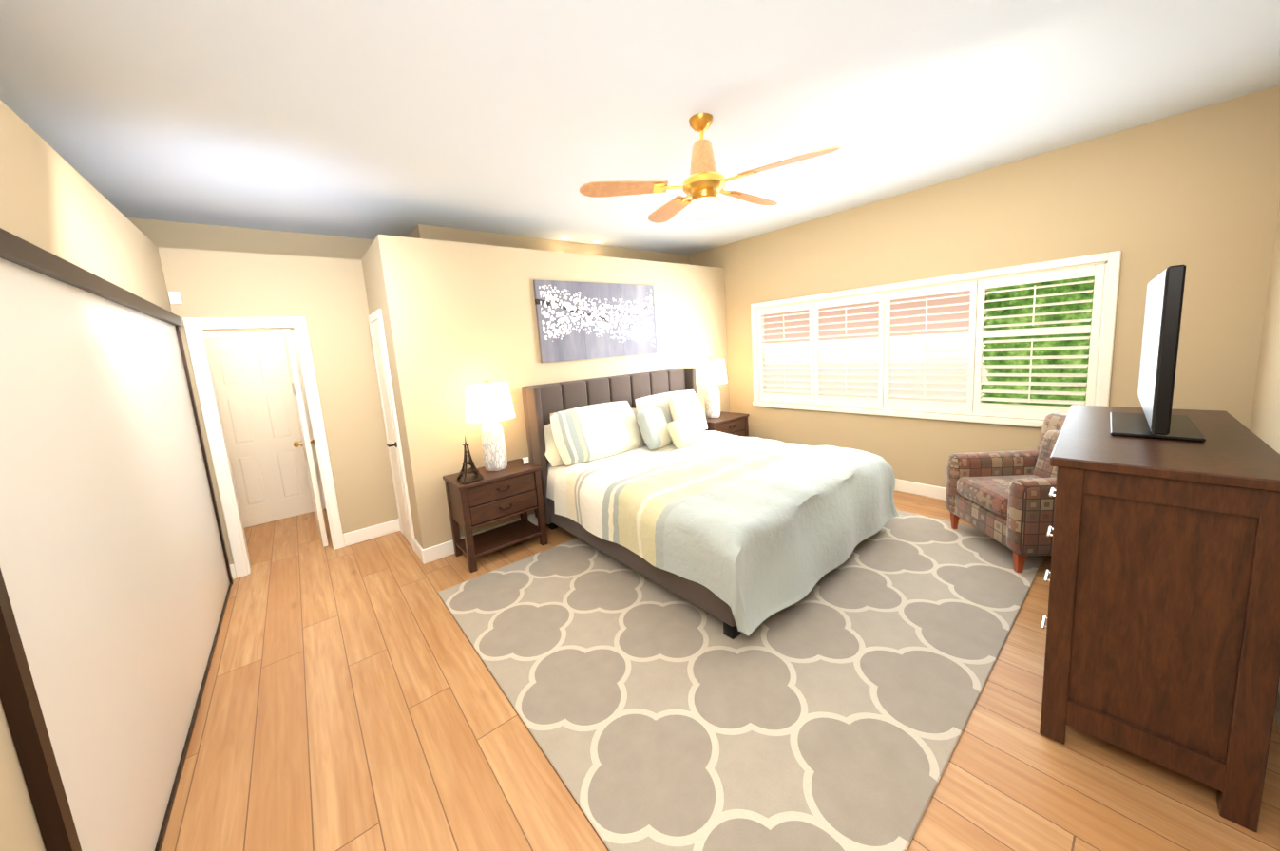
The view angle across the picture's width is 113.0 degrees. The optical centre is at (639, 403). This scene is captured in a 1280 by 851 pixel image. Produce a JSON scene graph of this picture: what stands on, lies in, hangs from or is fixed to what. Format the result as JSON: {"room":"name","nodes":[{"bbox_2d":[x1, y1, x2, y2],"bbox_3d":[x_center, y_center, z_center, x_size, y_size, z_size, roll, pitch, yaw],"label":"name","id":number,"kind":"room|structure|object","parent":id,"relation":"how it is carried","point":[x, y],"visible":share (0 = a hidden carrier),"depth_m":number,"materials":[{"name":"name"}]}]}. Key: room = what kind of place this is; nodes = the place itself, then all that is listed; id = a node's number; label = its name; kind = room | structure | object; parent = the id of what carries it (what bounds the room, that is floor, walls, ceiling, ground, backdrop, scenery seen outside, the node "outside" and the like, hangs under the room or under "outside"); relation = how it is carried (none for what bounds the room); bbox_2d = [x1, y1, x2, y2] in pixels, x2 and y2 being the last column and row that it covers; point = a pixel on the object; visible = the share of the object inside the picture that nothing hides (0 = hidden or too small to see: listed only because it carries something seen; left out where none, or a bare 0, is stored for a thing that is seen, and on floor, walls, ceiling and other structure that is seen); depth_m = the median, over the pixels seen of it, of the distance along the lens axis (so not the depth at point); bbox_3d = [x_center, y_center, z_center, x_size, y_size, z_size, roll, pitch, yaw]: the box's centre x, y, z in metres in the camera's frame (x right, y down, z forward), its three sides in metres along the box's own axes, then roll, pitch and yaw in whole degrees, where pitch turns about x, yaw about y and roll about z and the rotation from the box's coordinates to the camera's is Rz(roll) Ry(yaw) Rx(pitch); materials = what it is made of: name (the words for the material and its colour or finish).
{"room":"bedroom","nodes":[
{"label":"bedroom","id":0,"kind":"room"},
{"bbox_2d":[0,99,171,850],"bbox_3d":[-2.108,0.185,1.217,0.540,2.900,5.650,-10,10,-39],"label":"wall","id":1,"kind":"structure","parent":0,"point":[52,200],"depth_m":1.62,"materials":[{"name":"beige paint"}]},
{"bbox_2d":[0,228,233,850],"bbox_3d":[-2.398,0.488,2.112,0.049,2.100,2.960,-10,10,-39],"label":"sliding door","id":2,"kind":"structure","parent":1,"relation":"in","point":[116,582],"depth_m":1.46,"materials":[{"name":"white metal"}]},
{"bbox_2d":[203,328,294,339],"bbox_3d":[-2.634,-0.418,5.936,6.200,2.900,0.150,-10,10,-39],"label":"wall","id":3,"kind":"structure","parent":0,"point":[244,330],"depth_m":4.50,"materials":[{"name":"beige paint"}]},
{"bbox_2d":[205,337,314,528],"bbox_3d":[-4.125,0.301,4.632,0.750,2.020,0.040,-10,10,-39],"label":"hall door","id":4,"kind":"structure","parent":3,"relation":"in","point":[255,394],"depth_m":4.61,"materials":[{"name":"beige wood"}]},
{"bbox_2d":[126,217,398,566],"bbox_3d":[-3.511,-0.117,4.161,2.350,2.900,1.500,-10,10,-39],"label":"wall","id":5,"kind":"structure","parent":0,"point":[317,281],"depth_m":3.76,"materials":[{"name":"beige paint"}]},
{"bbox_2d":[167,291,182,304],"bbox_3d":[-3.462,-0.788,3.154,0.060,0.090,0.027,-10,10,-39],"label":"sensor","id":6,"kind":"object","parent":5,"relation":"attached to","point":[175,297],"visible":0.98,"depth_m":3.15,"materials":[{"name":"white plastic"}]},
{"bbox_2d":[182,317,344,578],"bbox_3d":[-3.128,0.336,3.603,0.735,2.100,0.144,-10,10,-39],"label":"door frame","id":7,"kind":"structure","parent":5,"relation":"attached to","point":[196,337],"depth_m":3.47,"materials":[{"name":"white wood"}]},
{"bbox_2d":[282,328,328,547],"bbox_3d":[-3.189,0.316,4.041,0.188,2.020,0.585,-11,10,-41],"label":"open door","id":8,"kind":"structure","parent":5,"relation":"in","point":[305,443],"depth_m":3.87,"materials":[{"name":"beige wood"}]},
{"bbox_2d":[343,518,400,546],"bbox_3d":[-2.555,1.233,4.063,0.475,0.125,0.030,-10,10,-39],"label":"baseboard","id":9,"kind":"structure","parent":5,"relation":"attached to","point":[355,537],"depth_m":4.05,"materials":[{"name":"white wood"}]},
{"bbox_2d":[362,266,368,305],"bbox_3d":[-2.361,-0.219,4.325,0.550,2.900,0.700,-10,10,-39],"label":"wall","id":10,"kind":"structure","parent":0,"point":[363,267],"depth_m":3.88,"materials":[{"name":"beige paint"}]},
{"bbox_2d":[370,319,412,547],"bbox_3d":[-2.258,0.282,3.806,0.077,2.019,0.444,-10,10,-39],"label":"closet door","id":11,"kind":"structure","parent":10,"relation":"in","point":[383,380],"depth_m":3.79,"materials":[{"name":"beige wood"}]},
{"bbox_2d":[367,308,415,551],"bbox_3d":[-2.238,0.246,3.819,0.022,2.100,0.590,-10,10,-39],"label":"door frame","id":12,"kind":"structure","parent":10,"relation":"attached to","point":[377,315],"depth_m":3.64,"materials":[{"name":"white wood"}]},
{"bbox_2d":[361,224,729,549],"bbox_3d":[-0.571,-0.412,4.842,4.000,2.900,0.740,-10,10,-39],"label":"wall","id":13,"kind":"structure","parent":0,"point":[457,307],"depth_m":3.71,"materials":[{"name":"beige paint"}]},
{"bbox_2d":[413,538,421,559],"bbox_3d":[-1.889,1.248,3.614,0.018,0.125,0.290,-10,10,-39],"label":"baseboard","id":14,"kind":"structure","parent":13,"relation":"attached to","point":[417,546],"depth_m":3.62,"materials":[{"name":"white wood"}]},
{"bbox_2d":[419,513,537,564],"bbox_3d":[-0.251,0.985,4.727,3.998,0.125,0.024,-10,10,-39],"label":"baseboard","id":15,"kind":"structure","parent":13,"relation":"attached to","point":[447,547],"depth_m":3.57,"materials":[{"name":"white wood"}]},
{"bbox_2d":[533,279,657,362],"bbox_3d":[-0.396,-0.871,4.446,1.470,0.770,0.036,-10,10,-39],"label":"picture","id":16,"kind":"object","parent":13,"relation":"attached to","point":[582,320],"visible":1,"depth_m":4.35,"materials":[{"name":"fabric"}]},
{"bbox_2d":[0,0,1279,255],"bbox_3d":[-0.588,-1.698,3.140,6.200,0.100,6.900,-10,10,-39],"label":"ceiling","id":17,"kind":"structure","parent":0,"point":[395,118],"depth_m":2.14,"materials":[{"name":"white paint"}]},
{"bbox_2d":[560,236,600,243],"bbox_3d":[-0.667,-1.863,4.817,0.510,0.009,0.090,-10,10,-39],"label":"recessed light","id":18,"kind":"object","parent":17,"relation":"in","point":[567,238],"visible":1,"depth_m":4.71,"materials":[{"name":"white"}]},
{"bbox_2d":[579,113,840,223],"bbox_3d":[0.400,-1.367,2.589,1.367,0.541,0.853,-2,8,14],"label":"ceiling fan","id":19,"kind":"object","parent":17,"relation":"hanging from","point":[702,186],"visible":1,"depth_m":2.39,"materials":[{"name":"gold metal"}]},
{"bbox_2d":[160,490,1279,850],"bbox_3d":[-0.383,1.268,3.542,6.200,0.100,6.900,-10,10,-39],"label":"floor","id":20,"kind":"structure","parent":0,"point":[354,697],"depth_m":1.78,"materials":[{"name":"brown wood"}]},
{"bbox_2d":[442,458,547,573],"bbox_3d":[-1.212,0.912,3.602,0.684,0.700,0.438,-10,10,-39],"label":"nightstand","id":21,"kind":"object","parent":20,"relation":"on","point":[513,488],"visible":1,"depth_m":3.47,"materials":[{"name":"brown wood"}]},
{"bbox_2d":[457,436,483,484],"bbox_3d":[-1.353,0.423,3.324,0.164,0.358,0.164,-10,10,-39],"label":"tower","id":22,"kind":"object","parent":21,"relation":"on","point":[472,469],"visible":1,"depth_m":3.32,"materials":[{"name":"brown metal"}]},
{"bbox_2d":[464,381,515,471],"bbox_3d":[-1.252,0.181,3.570,0.400,0.757,0.400,-10,10,-39],"label":"lamp","id":23,"kind":"object","parent":21,"relation":"on","point":[489,406],"visible":1,"depth_m":3.45,"materials":[{"name":"fabric"}]},
{"bbox_2d":[520,457,529,464],"bbox_3d":[-1.003,0.498,3.702,0.060,0.060,0.033,-10,10,-39],"label":"clock","id":24,"kind":"object","parent":21,"relation":"on","point":[525,460],"visible":1,"depth_m":3.69,"materials":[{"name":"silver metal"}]},
{"bbox_2d":[703,411,748,437],"bbox_3d":[1.024,0.512,5.422,0.684,0.700,0.438,-10,10,-39],"label":"nightstand","id":25,"kind":"object","parent":20,"relation":"on","point":[733,424],"visible":0.31,"depth_m":5.28,"materials":[{"name":"brown wood"}]},
{"bbox_2d":[695,357,727,418],"bbox_3d":[0.899,-0.205,5.321,0.400,0.757,0.400,-10,10,-39],"label":"lamp","id":26,"kind":"object","parent":25,"relation":"on","point":[711,372],"visible":1,"depth_m":5.19,"materials":[{"name":"fabric"}]},
{"bbox_2d":[438,509,1045,850],"bbox_3d":[0.778,1.196,3.067,3.510,0.012,2.760,-10,10,-39],"label":"rug","id":27,"kind":"object","parent":20,"relation":"on","point":[831,710],"visible":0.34,"depth_m":2.03,"materials":[{"name":"beige fabric"}]},
{"bbox_2d":[521,367,902,639],"bbox_3d":[0.535,0.440,3.681,2.118,1.346,2.476,-10,10,-39],"label":"bed","id":28,"kind":"object","parent":27,"relation":"on","point":[644,474],"visible":1,"depth_m":3.09,"materials":[{"name":"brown fabric"}]},
{"bbox_2d":[945,413,1067,573],"bbox_3d":[2.878,0.587,3.015,0.896,0.916,0.800,-3,8,6],"label":"armchair","id":29,"kind":"object","parent":27,"relation":"on","point":[1003,498],"visible":0.44,"depth_m":3.07,"materials":[{"name":"brown fabric"}]},
{"bbox_2d":[1039,404,1279,832],"bbox_3d":[2.206,0.682,1.882,1.340,1.150,0.546,-11,10,-42],"label":"dresser","id":30,"kind":"object","parent":20,"relation":"on","point":[1162,643],"visible":1,"depth_m":1.43,"materials":[{"name":"brown wood"}]},
{"bbox_2d":[1109,264,1205,441],"bbox_3d":[2.189,-0.213,1.786,1.040,0.645,0.240,-11,10,-42],"label":"tv","id":31,"kind":"object","parent":30,"relation":"on","point":[1156,419],"visible":0.96,"depth_m":1.53,"materials":[{"name":"black plastic"}]},
{"bbox_2d":[687,85,1279,488],"bbox_3d":[1.800,-0.625,5.201,0.150,2.900,6.900,-10,10,-39],"label":"wall","id":32,"kind":"structure","parent":0,"point":[1197,192],"depth_m":3.12,"materials":[{"name":"beige paint"}]},
{"bbox_2d":[894,478,946,500],"bbox_3d":[2.600,0.832,4.404,0.018,0.125,4.120,-10,10,-39],"label":"baseboard","id":33,"kind":"structure","parent":32,"relation":"attached to","point":[916,488],"depth_m":4.18,"materials":[{"name":"white wood"}]},
{"bbox_2d":[750,250,1121,427],"bbox_3d":[2.503,-0.538,4.320,0.195,1.310,3.140,-10,10,-39],"label":"window shutters","id":34,"kind":"object","parent":32,"relation":"attached to","point":[1104,271],"visible":0.94,"depth_m":3.82,"materials":[{"name":"white wood"}]},
{"bbox_2d":[1249,198,1279,454],"bbox_3d":[1.720,-0.022,0.793,5.950,2.900,0.150,-10,10,-39],"label":"wall","id":35,"kind":"structure","parent":0,"point":[1265,425],"depth_m":2.40,"materials":[{"name":"beige paint"}]},
{"bbox_2d":[1274,680,1279,734],"bbox_3d":[1.911,1.318,1.166,5.260,0.125,0.018,-10,10,-39],"label":"baseboard","id":36,"kind":"structure","parent":35,"relation":"attached to","point":[1277,708],"depth_m":1.68,"materials":[{"name":"white"}]},
{"label":"outside","id":37,"kind":"structure","parent":0,"visible":0},
{"bbox_2d":[764,276,1094,406],"bbox_3d":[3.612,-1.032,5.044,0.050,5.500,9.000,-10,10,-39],"label":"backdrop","id":38,"kind":"structure","parent":37,"point":[1047,299],"depth_m":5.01,"materials":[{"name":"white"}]}
]}

